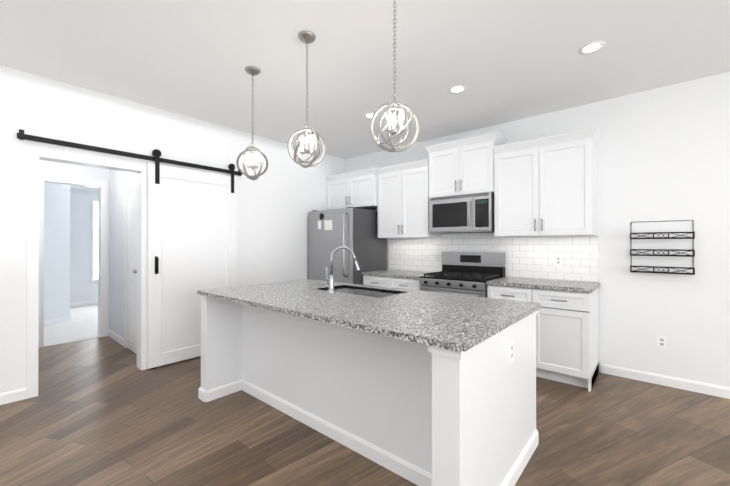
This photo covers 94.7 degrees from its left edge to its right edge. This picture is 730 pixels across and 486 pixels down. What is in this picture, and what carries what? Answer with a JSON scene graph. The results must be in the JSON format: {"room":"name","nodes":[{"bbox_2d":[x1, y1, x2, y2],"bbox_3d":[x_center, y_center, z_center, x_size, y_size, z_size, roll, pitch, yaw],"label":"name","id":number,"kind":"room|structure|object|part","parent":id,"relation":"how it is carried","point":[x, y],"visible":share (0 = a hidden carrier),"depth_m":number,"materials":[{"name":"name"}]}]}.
{"room":"kitchen","nodes":[
{"label":"kitchen","id":0,"kind":"room"},
{"bbox_2d":[44,182,70,326],"bbox_3d":[-5.086,-0.059,5.204,0.114,2.750,1.200,0,0,-4],"label":"wall","id":1,"kind":"structure","parent":0,"point":[56,253],"depth_m":5.53,"materials":[{"name":"white paint"}]},
{"bbox_2d":[44,305,98,346],"bbox_3d":[-4.955,1.346,5.753,3.310,0.064,4.800,0,0,41],"label":"floor","id":2,"kind":"structure","parent":0,"point":[81,324],"depth_m":5.16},
{"bbox_2d":[39,160,109,329],"bbox_3d":[-3.744,-0.061,4.720,0.120,2.750,4.800,0,0,41],"label":"wall","id":3,"kind":"structure","parent":0,"point":[69,170],"depth_m":4.56,"materials":[{"name":"white paint"}]},
{"bbox_2d":[38,174,107,347],"bbox_3d":[-3.921,0.224,4.512,0.156,2.180,0.736,0,0,41],"label":"door frame","id":4,"kind":"structure","parent":3,"relation":"attached to","point":[102,186],"depth_m":4.68,"materials":[{"name":"white wood"}]},
{"bbox_2d":[70,185,97,302],"bbox_3d":[-6.165,-0.053,6.796,0.120,2.750,4.800,0,0,41],"label":"wall","id":5,"kind":"structure","parent":0,"point":[83,288],"depth_m":7.01,"materials":[{"name":"white paint"}]},
{"bbox_2d":[70,301,97,307],"bbox_3d":[-6.115,1.277,6.747,0.014,0.090,4.800,0,0,41],"label":"baseboard","id":6,"kind":"structure","parent":5,"relation":"attached to","point":[88,303],"depth_m":7.02,"materials":[{"name":"white wood"}]},
{"bbox_2d":[90,199,97,281],"bbox_3d":[-5.399,-0.051,7.574,0.030,1.750,1.220,0,0,41],"label":"bedroom window","id":7,"kind":"structure","parent":5,"relation":"in","point":[94,244],"depth_m":7.16,"materials":[{"name":"white glass"}]},
{"bbox_2d":[109,170,136,337],"bbox_3d":[-2.928,-0.062,4.257,1.720,2.750,0.120,0,0,41],"label":"wall","id":8,"kind":"structure","parent":0,"point":[117,232],"depth_m":4.51,"materials":[{"name":"white paint"}]},
{"bbox_2d":[108,329,123,345],"bbox_3d":[-3.325,1.269,4.504,0.790,0.090,0.015,0,0,41],"label":"baseboard","id":9,"kind":"structure","parent":8,"relation":"attached to","point":[116,337],"depth_m":4.50,"materials":[{"name":"white wood"}]},
{"bbox_2d":[124,174,136,347],"bbox_3d":[-2.734,0.252,3.999,0.770,2.120,0.018,0,0,41],"label":"door frame","id":10,"kind":"structure","parent":8,"relation":"attached to","point":[133,178],"depth_m":4.21,"materials":[{"name":"white wood"}]},
{"bbox_2d":[126,180,136,353],"bbox_3d":[-2.758,0.282,3.970,0.624,2.035,0.090,0,0,41],"label":"closet door","id":11,"kind":"structure","parent":8,"relation":"in","point":[131,333],"depth_m":4.07,"materials":[{"name":"white wood"}]},
{"bbox_2d":[0,65,344,392],"bbox_3d":[-2.802,-0.067,2.990,0.120,2.750,7.640,0,0,41],"label":"wall","id":12,"kind":"structure","parent":0,"point":[281,197],"depth_m":3.45,"materials":[{"name":"white paint"}]},
{"bbox_2d":[0,388,26,404],"bbox_3d":[-3.993,1.258,1.494,0.014,0.090,3.523,0,0,41],"label":"baseboard","id":13,"kind":"structure","parent":12,"relation":"attached to","point":[20,394],"depth_m":2.77,"materials":[{"name":"white wood"}]},
{"bbox_2d":[26,147,147,398],"bbox_3d":[-2.604,0.249,3.221,0.156,2.120,0.903,0,0,41],"label":"door frame","id":14,"kind":"structure","parent":12,"relation":"attached to","point":[35,156],"depth_m":2.92,"materials":[{"name":"white wood"}]},
{"bbox_2d":[17,129,241,368],"bbox_3d":[-2.203,0.163,3.506,0.118,2.295,1.987,0,0,41],"label":"barn door","id":15,"kind":"structure","parent":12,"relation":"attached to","point":[191,232],"depth_m":3.72,"materials":[{"name":"white wood"}]},
{"bbox_2d":[326,168,377,209],"bbox_3d":[-0.121,-0.802,5.268,0.986,0.537,0.456,0,0,41],"label":"upper cabinet","id":16,"kind":"object","parent":12,"relation":"attached to","point":[357,189],"visible":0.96,"depth_m":5.07,"materials":[{"name":"white wood"}]},
{"bbox_2d":[0,336,729,485],"bbox_3d":[-0.156,1.330,0.717,10.530,0.060,7.640,0,0,41],"label":"floor","id":17,"kind":"structure","parent":0,"point":[103,411],"depth_m":2.27,"materials":[{"name":"brown wood"}]},
{"bbox_2d":[309,207,386,284],"bbox_3d":[-0.286,0.413,5.071,0.880,1.805,0.862,0,0,41],"label":"fridge","id":18,"kind":"object","parent":17,"relation":"on","point":[355,230],"visible":0.54,"depth_m":4.76,"materials":[{"name":"grey metal"}]},
{"bbox_3d":[-0.503,0.390,4.818,0.874,1.720,0.061,0,0,41],"label":"door","id":19,"kind":"part","parent":18,"relation":"part of","materials":[{"name":"silver metal"}]},
{"bbox_3d":[-0.529,0.136,4.761,0.700,1.142,0.072,0,0,41],"label":"handle","id":20,"kind":"part","parent":18,"relation":"part of","materials":[{"name":"silver metal"}]},
{"bbox_2d":[198,294,538,485],"bbox_3d":[-0.133,0.867,2.520,2.348,0.881,1.173,0,0,41],"label":"kitchen island","id":21,"kind":"object","parent":17,"relation":"on","point":[421,388],"depth_m":2.00,"materials":[{"name":"white wood"}]},
{"bbox_2d":[197,279,540,353],"bbox_3d":[-0.135,0.413,2.520,2.374,0.033,1.204,0,0,41],"label":"island countertop","id":22,"kind":"structure","parent":21,"relation":"on","point":[455,323],"depth_m":2.00,"materials":[{"name":"grey stone"}]},
{"bbox_2d":[325,246,359,293],"bbox_3d":[-0.182,0.210,2.703,0.245,0.373,0.185,0,0,41],"label":"faucet","id":23,"kind":"object","parent":22,"relation":"on","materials":[{"name":"silver metal"}]},
{"bbox_2d":[337,286,392,297],"bbox_3d":[-0.044,0.523,2.817,0.794,0.209,0.444,0,0,41],"label":"sink","id":24,"kind":"object","parent":22,"relation":"in","point":[344,289],"depth_m":3.03,"materials":[{"name":"silver metal"}]},
{"bbox_2d":[509,340,513,363],"bbox_3d":[0.787,0.584,1.808,0.006,0.114,0.070,0,0,41],"label":"outlet","id":25,"kind":"object","parent":21,"relation":"attached to","point":[511,342],"depth_m":1.80,"materials":[{"name":"white plastic"}]},
{"bbox_2d":[362,274,420,290],"bbox_3d":[0.521,0.879,4.588,0.923,0.870,0.618,0,0,41],"label":"base cabinet","id":26,"kind":"object","parent":17,"relation":"on","point":[380,280],"depth_m":4.35,"materials":[{"name":"white wood"}]},
{"bbox_2d":[362,270,431,277],"bbox_3d":[0.515,0.424,4.591,0.941,0.040,0.629,0,0,41],"label":"countertop","id":27,"kind":"structure","parent":26,"relation":"on","point":[389,273],"depth_m":4.45,"materials":[{"name":"grey stone"}]},
{"bbox_2d":[419,251,504,297],"bbox_3d":[1.136,0.712,3.980,0.788,1.200,0.707,0,0,41],"label":"range","id":28,"kind":"object","parent":17,"relation":"on","point":[467,273],"visible":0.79,"depth_m":3.97,"materials":[{"name":"grey metal"}]},
{"bbox_3d":[1.100,0.654,3.939,0.730,0.575,0.597,0,0,41],"label":"handle","id":29,"kind":"part","parent":28,"relation":"part of","materials":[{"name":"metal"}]},
{"bbox_2d":[487,282,599,391],"bbox_3d":[1.825,0.875,3.471,0.903,0.870,0.618,0,0,41],"label":"base cabinet","id":30,"kind":"object","parent":17,"relation":"on","point":[567,333],"depth_m":3.11,"materials":[{"name":"white wood"}]},
{"bbox_2d":[490,278,599,293],"bbox_3d":[1.827,0.420,3.466,0.921,0.040,0.629,0,0,41],"label":"countertop","id":31,"kind":"structure","parent":30,"relation":"on","point":[550,284],"depth_m":3.32,"materials":[{"name":"grey stone"}]},
{"bbox_2d":[601,364,729,398],"bbox_3d":[4.263,1.259,1.794,4.940,0.090,0.014,0,0,41],"label":"baseboard","id":32,"kind":"structure","parent":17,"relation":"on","point":[658,379],"depth_m":3.07,"materials":[{"name":"white wood"}]},
{"bbox_2d":[0,0,729,158],"bbox_3d":[-1.413,-1.456,1.804,13.840,0.020,7.640,0,0,41],"label":"ceiling","id":33,"kind":"structure","parent":0,"point":[504,61],"depth_m":2.59,"materials":[{"name":"white paint"}]},
{"bbox_2d":[236,66,267,179],"bbox_3d":[-0.937,-0.983,2.804,0.266,0.919,0.246,0,0,41],"label":"pendant light","id":34,"kind":"object","parent":33,"relation":"hanging from","point":[252,71],"visible":1,"depth_m":2.78,"materials":[{"name":"silver metal"}]},
{"bbox_2d":[287,31,325,167],"bbox_3d":[-0.405,-0.985,2.348,0.275,0.919,0.237,0,0,41],"label":"pendant light","id":35,"kind":"object","parent":33,"relation":"hanging from","point":[307,37],"visible":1,"depth_m":2.34,"materials":[{"name":"silver metal"}]},
{"bbox_2d":[364,113,378,118],"bbox_3d":[0.072,-1.436,3.798,0.170,0.006,0.170,0,0,41],"label":"recessed light","id":36,"kind":"object","parent":33,"relation":"in","point":[368,115],"visible":0.75,"depth_m":3.79,"materials":[{"name":"white"}]},
{"bbox_2d":[370,0,419,151],"bbox_3d":[0.164,-0.974,1.860,0.249,0.944,0.255,0,0,41],"label":"pendant light","id":37,"kind":"object","parent":33,"relation":"hanging from","point":[393,131],"visible":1,"depth_m":1.85,"materials":[{"name":"silver metal"}]},
{"bbox_2d":[448,85,466,93],"bbox_3d":[0.866,-1.438,3.157,0.170,0.006,0.170,0,0,41],"label":"recessed light","id":38,"kind":"object","parent":33,"relation":"in","point":[457,89],"visible":1,"depth_m":3.16,"materials":[{"name":"white plastic"}]},
{"bbox_2d":[578,41,605,54],"bbox_3d":[1.676,-1.441,2.489,0.170,0.006,0.170,0,0,41],"label":"recessed light","id":39,"kind":"object","parent":33,"relation":"in","point":[589,48],"visible":1,"depth_m":2.48,"materials":[{"name":"white plastic"}]},
{"bbox_2d":[345,72,729,387],"bbox_3d":[2.944,-0.067,3.017,8.810,2.750,0.120,0,0,41],"label":"wall","id":40,"kind":"structure","parent":0,"point":[663,155],"depth_m":3.12,"materials":[{"name":"white paint"}]},
{"bbox_2d":[376,159,440,237],"bbox_3d":[0.597,-0.572,4.698,0.833,1.002,0.386,0,0,41],"label":"upper cabinet","id":41,"kind":"object","parent":40,"relation":"attached to","point":[403,200],"visible":0.96,"depth_m":4.54,"materials":[{"name":"white wood"}]},
{"bbox_2d":[424,131,507,197],"bbox_3d":[1.230,-0.905,4.157,0.916,0.660,0.386,0,0,41],"label":"upper cabinet","id":42,"kind":"object","parent":40,"relation":"attached to","point":[461,166],"visible":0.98,"depth_m":4.00,"materials":[{"name":"white wood"}]},
{"bbox_2d":[429,192,493,233],"bbox_3d":[1.217,-0.350,4.124,0.780,0.444,0.449,0,0,41],"label":"microwave","id":43,"kind":"object","parent":42,"relation":"attached to","point":[469,213],"visible":1,"depth_m":3.96,"materials":[{"name":"grey metal"}]},
{"bbox_2d":[388,233,598,281],"bbox_3d":[1.368,0.289,4.281,2.650,0.827,0.010,0,0,41],"label":"tile backsplash","id":44,"kind":"structure","parent":40,"relation":"attached to","point":[529,257],"depth_m":3.92,"materials":[{"name":"white tile"}]},
{"bbox_2d":[555,255,561,265],"bbox_3d":[2.095,0.191,3.647,0.070,0.114,0.007,0,0,41],"label":"outlet","id":45,"kind":"object","parent":44,"relation":"attached to","point":[558,260],"visible":1,"depth_m":3.64,"materials":[{"name":"white plastic"}]},
{"bbox_2d":[493,127,601,236],"bbox_3d":[1.912,-0.576,3.571,0.963,1.002,0.386,0,0,41],"label":"upper cabinet","id":46,"kind":"object","parent":40,"relation":"attached to","point":[545,186],"visible":0.98,"depth_m":3.42,"materials":[{"name":"white wood"}]},
{"bbox_2d":[657,335,666,348],"bbox_3d":[2.739,0.914,3.105,0.070,0.114,0.008,0,0,41],"label":"electrical outlet plate","id":47,"kind":"object","parent":40,"relation":"attached to","point":[661,341],"visible":1,"depth_m":3.10,"materials":[{"name":"white plastic"}]},
{"bbox_2d":[630,220,694,274],"bbox_3d":[2.704,0.038,3.075,0.438,0.484,0.103,0,0,41],"label":"spice rack","id":48,"kind":"object","parent":40,"relation":"attached to","point":[667,250],"visible":1,"depth_m":3.02,"materials":[{"name":"black metal"}]}
]}

